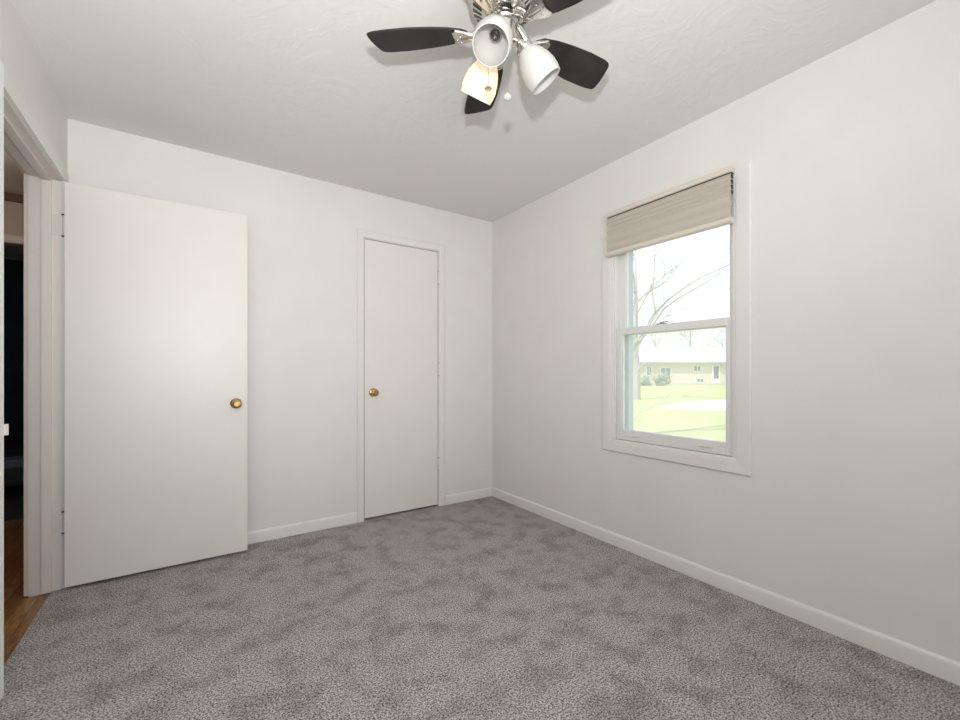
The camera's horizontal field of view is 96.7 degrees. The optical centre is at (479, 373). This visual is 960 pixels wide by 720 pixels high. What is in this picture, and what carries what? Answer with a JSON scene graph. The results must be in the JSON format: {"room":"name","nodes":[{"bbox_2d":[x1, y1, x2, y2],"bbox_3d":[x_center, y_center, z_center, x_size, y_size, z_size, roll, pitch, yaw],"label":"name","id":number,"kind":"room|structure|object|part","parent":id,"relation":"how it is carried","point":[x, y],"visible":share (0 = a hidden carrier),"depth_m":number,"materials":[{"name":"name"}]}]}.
{"room":"empty bedroom","nodes":[
{"label":"empty bedroom","id":0,"kind":"room"},
{"bbox_2d":[4,259,23,439],"bbox_3d":[-4.319,-0.104,4.375,1.900,2.490,2.700,0,0,-34],"label":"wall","id":1,"kind":"structure","parent":0,"point":[13,269],"depth_m":5.07,"materials":[{"name":"black paint"}]},
{"bbox_2d":[4,191,23,247],"bbox_3d":[-3.653,-0.104,3.135,1.449,2.490,0.100,0,0,-34],"label":"wall","id":2,"kind":"structure","parent":0,"point":[13,211],"depth_m":3.19,"materials":[{"name":"beige paint"}]},
{"bbox_2d":[4,192,23,203],"bbox_3d":[-3.617,-1.310,3.081,1.209,0.060,0.030,0,0,-34],"label":"crown molding","id":3,"kind":"structure","parent":2,"relation":"attached to","point":[13,197],"depth_m":3.17,"materials":[{"name":"brown wood"}]},
{"bbox_2d":[4,234,23,244],"bbox_3d":[-3.533,0.030,3.145,0.940,2.120,0.018,0,0,-34],"label":"door frame","id":4,"kind":"structure","parent":2,"relation":"attached to","point":[14,239],"depth_m":3.18,"materials":[{"name":"beige paint"}]},
{"bbox_2d":[0,0,67,596],"bbox_3d":[-1.151,-0.104,0.633,0.120,2.490,3.850,0,0,-34],"label":"wall","id":5,"kind":"structure","parent":0,"point":[21,62],"depth_m":1.74,"materials":[{"name":"paint"}]},
{"bbox_2d":[0,60,68,700],"bbox_3d":[-1.918,0.022,1.768,0.159,2.136,1.002,0,0,-34],"label":"door frame","id":6,"kind":"structure","parent":5,"relation":"attached to","point":[44,184],"depth_m":2.11,"materials":[{"name":"white paint"}]},
{"bbox_3d":[-1.632,0.191,1.442,0.053,0.050,0.013,0,0,-34],"label":"strike plate","id":7,"kind":"part","parent":6,"relation":"part of","materials":[{"name":"white metal"}]},
{"bbox_2d":[53,182,248,587],"bbox_3d":[-1.774,0.058,2.369,0.864,2.034,0.156,0,0,-34],"label":"door","id":8,"kind":"structure","parent":5,"relation":"in","point":[156,402],"depth_m":2.33,"materials":[{"name":"paint"}]},
{"bbox_3d":[-1.446,0.179,2.537,0.062,0.062,0.062,0,0,-34],"label":"knob","id":9,"kind":"part","parent":8,"relation":"part of","materials":[{"name":"gold metal"}]},
{"bbox_2d":[68,119,491,531],"bbox_3d":[-1.050,-0.104,3.101,3.061,2.490,0.120,0,0,-34],"label":"wall","id":10,"kind":"structure","parent":0,"point":[302,230],"depth_m":2.94,"materials":[{"name":"paint"}]},
{"bbox_2d":[247,512,356,544],"bbox_3d":[-1.540,1.052,2.688,1.545,0.077,0.013,0,0,-34],"label":"baseboard","id":11,"kind":"structure","parent":10,"relation":"attached to","point":[266,534],"depth_m":2.90,"materials":[{"name":"white paint"}]},
{"bbox_2d":[357,229,444,522],"bbox_3d":[-0.629,0.017,3.377,0.733,2.147,0.132,0,0,-34],"label":"door frame","id":12,"kind":"structure","parent":10,"relation":"attached to","point":[361,234],"depth_m":3.24,"materials":[{"name":"white paint"}]},
{"bbox_2d":[364,239,438,517],"bbox_3d":[-0.590,0.040,3.328,0.623,2.073,0.098,0,0,-34],"label":"door","id":13,"kind":"structure","parent":10,"relation":"in","point":[401,364],"depth_m":3.33,"materials":[{"name":"paint"}]},
{"bbox_3d":[-0.785,0.142,3.174,0.062,0.062,0.062,0,0,-34],"label":"knob","id":14,"kind":"part","parent":13,"relation":"part of","materials":[{"name":"gold metal"}]},
{"bbox_2d":[445,487,491,504],"bbox_3d":[-0.089,1.052,3.673,0.489,0.077,0.013,0,0,-34],"label":"baseboard","id":15,"kind":"structure","parent":10,"relation":"attached to","point":[485,492],"depth_m":3.66,"materials":[{"name":"white paint"}]},
{"bbox_2d":[4,0,935,260],"bbox_3d":[-1.622,-1.425,2.779,4.370,0.150,8.170,0,0,-34],"label":"ceiling","id":16,"kind":"structure","parent":0,"point":[299,87],"depth_m":1.95,"materials":[{"name":"white paint"}]},
{"bbox_2d":[367,0,608,113],"bbox_3d":[0.104,-1.113,1.423,0.866,0.472,0.897,0,0,-34],"label":"ceiling fan","id":17,"kind":"object","parent":16,"relation":"hanging from","point":[493,38],"visible":1,"depth_m":1.40,"materials":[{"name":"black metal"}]},
{"bbox_3d":[-0.203,-1.122,1.431,0.330,0.006,0.126,0,11,6],"label":"fan blade","id":18,"kind":"part","parent":17,"relation":"part of","materials":[{"name":"black wood"}]},
{"bbox_3d":[-0.013,-1.137,1.411,0.108,0.068,0.028,0,0,6],"label":"blade arm","id":19,"kind":"part","parent":17,"relation":"part of","materials":[{"name":"silver metal"}]},
{"bbox_3d":[0.009,-1.027,1.489,0.121,0.122,0.121,0,40,-38],"label":"lamp shade","id":20,"kind":"part","parent":17,"relation":"part of","materials":[{"name":"white glass"}]},
{"bbox_3d":[0.020,-1.122,1.678,0.126,0.006,0.330,-11,2,-11],"label":"fan blade","id":21,"kind":"part","parent":17,"relation":"part of","materials":[{"name":"black wood"}]},
{"bbox_3d":[0.043,-1.023,1.300,0.121,0.122,0.121,0,-35,19],"label":"lamp shade","id":22,"kind":"part","parent":17,"relation":"part of","materials":[{"name":"white glass"}]},
{"bbox_3d":[0.040,-1.137,1.318,0.028,0.068,0.108,0,0,24],"label":"blade arm","id":23,"kind":"part","parent":17,"relation":"part of","materials":[{"name":"silver metal"}]},
{"bbox_2d":[489,24,502,42],"bbox_3d":[0.050,-1.054,1.321,0.041,0.036,0.041,0,-35,19],"label":"bulb socket","id":24,"kind":"object","parent":17,"relation":"attached to","point":[495,32],"depth_m":1.32,"materials":[{"name":"silver metal"}]},
{"bbox_3d":[0.088,-1.000,1.371,0.003,0.202,0.002,0,0,-34],"label":"pull chain","id":25,"kind":"part","parent":17,"relation":"part of","materials":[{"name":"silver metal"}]},
{"bbox_3d":[0.157,-1.137,1.446,0.108,0.068,0.028,0,0,-30],"label":"blade arm","id":26,"kind":"part","parent":17,"relation":"part of","materials":[{"name":"silver metal"}]},
{"bbox_3d":[0.146,-1.137,1.340,0.108,0.068,0.028,0,0,42],"label":"blade arm","id":27,"kind":"part","parent":17,"relation":"part of","materials":[{"name":"silver metal"}]},
{"bbox_3d":[0.185,-1.026,1.424,0.121,0.122,0.121,-39,7,-9],"label":"lamp shade","id":28,"kind":"part","parent":17,"relation":"part of","materials":[{"name":"white glass"}]},
{"bbox_3d":[0.288,-1.122,1.211,0.330,0.006,0.126,0,-11,42],"label":"fan blade","id":29,"kind":"part","parent":17,"relation":"part of","materials":[{"name":"black wood"}]},
{"bbox_3d":[0.323,-1.122,1.542,0.330,0.006,0.126,0,-11,-30],"label":"fan blade","id":30,"kind":"part","parent":17,"relation":"part of","materials":[{"name":"black wood"}]},
{"bbox_2d":[0,485,959,719],"bbox_3d":[-1.726,1.121,2.781,4.200,0.060,8.050,0,0,-34],"label":"floor","id":31,"kind":"structure","parent":0,"point":[486,608],"depth_m":1.74,"materials":[{"name":"grey carpet"}]},
{"bbox_2d":[4,438,23,486],"bbox_3d":[-4.455,0.926,4.575,1.520,0.345,1.815,0,0,-34],"label":"bed","id":32,"kind":"object","parent":31,"relation":"on","point":[13,448],"visible":0.02,"depth_m":3.77,"materials":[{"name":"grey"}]},
{"bbox_2d":[492,0,959,661],"bbox_3d":[1.261,0.145,2.271,0.170,2.990,3.850,0,0,-34],"label":"wall","id":33,"kind":"structure","parent":0,"point":[848,509],"depth_m":1.85,"materials":[{"name":"paint"}]},
{"bbox_2d":[602,160,751,476],"bbox_3d":[1.141,-0.264,2.479,0.234,1.520,0.894,0,0,-34],"label":"window","id":34,"kind":"structure","parent":33,"relation":"in","point":[734,455],"depth_m":2.34,"materials":[{"name":"white paint"}]},
{"bbox_3d":[1.159,-0.265,2.492,0.050,1.402,0.730,0,0,-34],"label":"storm frame","id":35,"kind":"part","parent":34,"relation":"part of","materials":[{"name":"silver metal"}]},
{"bbox_2d":[606,165,734,257],"bbox_3d":[1.024,-0.875,2.400,0.040,0.278,0.756,0,0,-34],"label":"window shade","id":36,"kind":"object","parent":34,"relation":"attached to","point":[706,202],"visible":1,"depth_m":2.32,"materials":[{"name":"beige fabric"}]},
{"bbox_3d":[1.024,-0.750,2.400,0.038,0.028,0.756,0,0,-34],"label":"rail","id":37,"kind":"part","parent":36,"relation":"part of","materials":[{"name":"beige fabric"}]},
{"bbox_3d":[1.085,0.065,2.442,0.032,0.702,0.729,0,0,-34],"label":"sash","id":38,"kind":"part","parent":34,"relation":"part of","materials":[{"name":"white plastic"}]},
{"bbox_3d":[1.119,-0.598,2.464,0.032,0.714,0.729,0,0,-34],"label":"sash","id":39,"kind":"part","parent":34,"relation":"part of","materials":[{"name":"white plastic"}]},
{"bbox_2d":[492,487,959,685],"bbox_3d":[1.185,1.052,2.219,0.013,0.077,3.850,0,0,-34],"label":"baseboard","id":40,"kind":"structure","parent":33,"relation":"attached to","point":[945,668],"depth_m":1.96,"materials":[{"name":"white paint"}]},
{"label":"outside","id":41,"kind":"structure","parent":0,"visible":0},
{"bbox_2d":[660,400,725,409],"bbox_3d":[15.637,1.645,23.788,6.762,0.050,15.038,0,0,40],"label":"driveway","id":42,"kind":"structure","parent":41,"point":[709,404],"depth_m":21.55,"materials":[{"name":"white concrete"}]},
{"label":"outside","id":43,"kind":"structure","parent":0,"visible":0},
{"bbox_2d":[633,385,725,441],"bbox_3d":[30.093,1.740,66.473,240.000,0.200,250.000,0,0,-34],"label":"ground","id":44,"kind":"structure","parent":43,"point":[703,424],"depth_m":17.04,"materials":[{"name":"green plant"}]},
{"bbox_2d":[640,376,651,385],"bbox_3d":[22.293,0.980,57.751,1.930,1.361,1.390,0,0,-34],"label":"shrub","id":45,"kind":"object","parent":44,"relation":"on","point":[644,381],"visible":0.98,"depth_m":57.21,"materials":[{"name":"green plant"}]},
{"bbox_2d":[643,334,671,347],"bbox_3d":[32.964,-3.674,80.431,5.328,10.749,7.328,0,0,6],"label":"shade tree","id":46,"kind":"object","parent":44,"relation":"on","point":[654,342],"visible":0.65,"depth_m":79.98,"materials":[{"name":"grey plant"}]},
{"bbox_2d":[652,373,670,385],"bbox_3d":[24.474,0.799,57.677,3.051,1.722,1.922,0,0,-34],"label":"shrub","id":47,"kind":"object","parent":44,"relation":"on","point":[658,379],"visible":0.96,"depth_m":57.27,"materials":[{"name":"green plant"}]},
{"bbox_2d":[633,250,697,399],"bbox_3d":[9.413,-3.336,26.803,7.654,10.072,7.222,0,0,-34],"label":"shade tree","id":48,"kind":"object","parent":44,"relation":"on","point":[636,375],"visible":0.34,"depth_m":26.78,"materials":[{"name":"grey plant"}]},
{"bbox_2d":[633,230,729,423],"bbox_3d":[5.581,-2.445,11.017,4.449,8.171,2.163,0,0,-8],"label":"bare tree","id":49,"kind":"object","parent":44,"relation":"on","point":[652,285],"visible":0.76,"depth_m":10.98,"materials":[{"name":"grey plant"}]},
{"bbox_2d":[639,348,725,384],"bbox_3d":[31.500,-1.135,64.500,30.000,5.550,10.400,0,0,0],"label":"house","id":50,"kind":"structure","parent":44,"relation":"on","point":[686,369],"depth_m":60.01,"materials":[{"name":"brick"}]},
{"bbox_3d":[26.072,0.041,59.980,1.346,1.640,0.040,0,0,0],"label":"pane","id":51,"kind":"part","parent":50,"relation":"part of","materials":[{"name":"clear glass"}]},
{"bbox_3d":[33.169,0.090,59.950,1.124,2.700,0.100,0,0,0],"label":"door","id":52,"kind":"part","parent":50,"relation":"part of","materials":[{"name":"white"}]},
{"bbox_3d":[33.169,-0.160,59.980,0.724,1.800,0.040,0,0,0],"label":"pane","id":53,"kind":"part","parent":50,"relation":"part of","materials":[{"name":"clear glass"}]},
{"bbox_2d":[679,331,694,347],"bbox_3d":[38.134,-4.171,77.881,6.606,11.742,8.916,0,0,-41],"label":"shade tree","id":54,"kind":"object","parent":44,"relation":"on","point":[690,338],"visible":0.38,"depth_m":77.94,"materials":[{"name":"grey plant"}]},
{"bbox_2d":[704,328,722,347],"bbox_3d":[47.559,-3.813,83.370,7.401,11.028,8.438,0,0,-34],"label":"shade tree","id":55,"kind":"object","parent":44,"relation":"on","point":[721,328],"visible":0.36,"depth_m":84.09,"materials":[{"name":"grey plant"}]}
]}

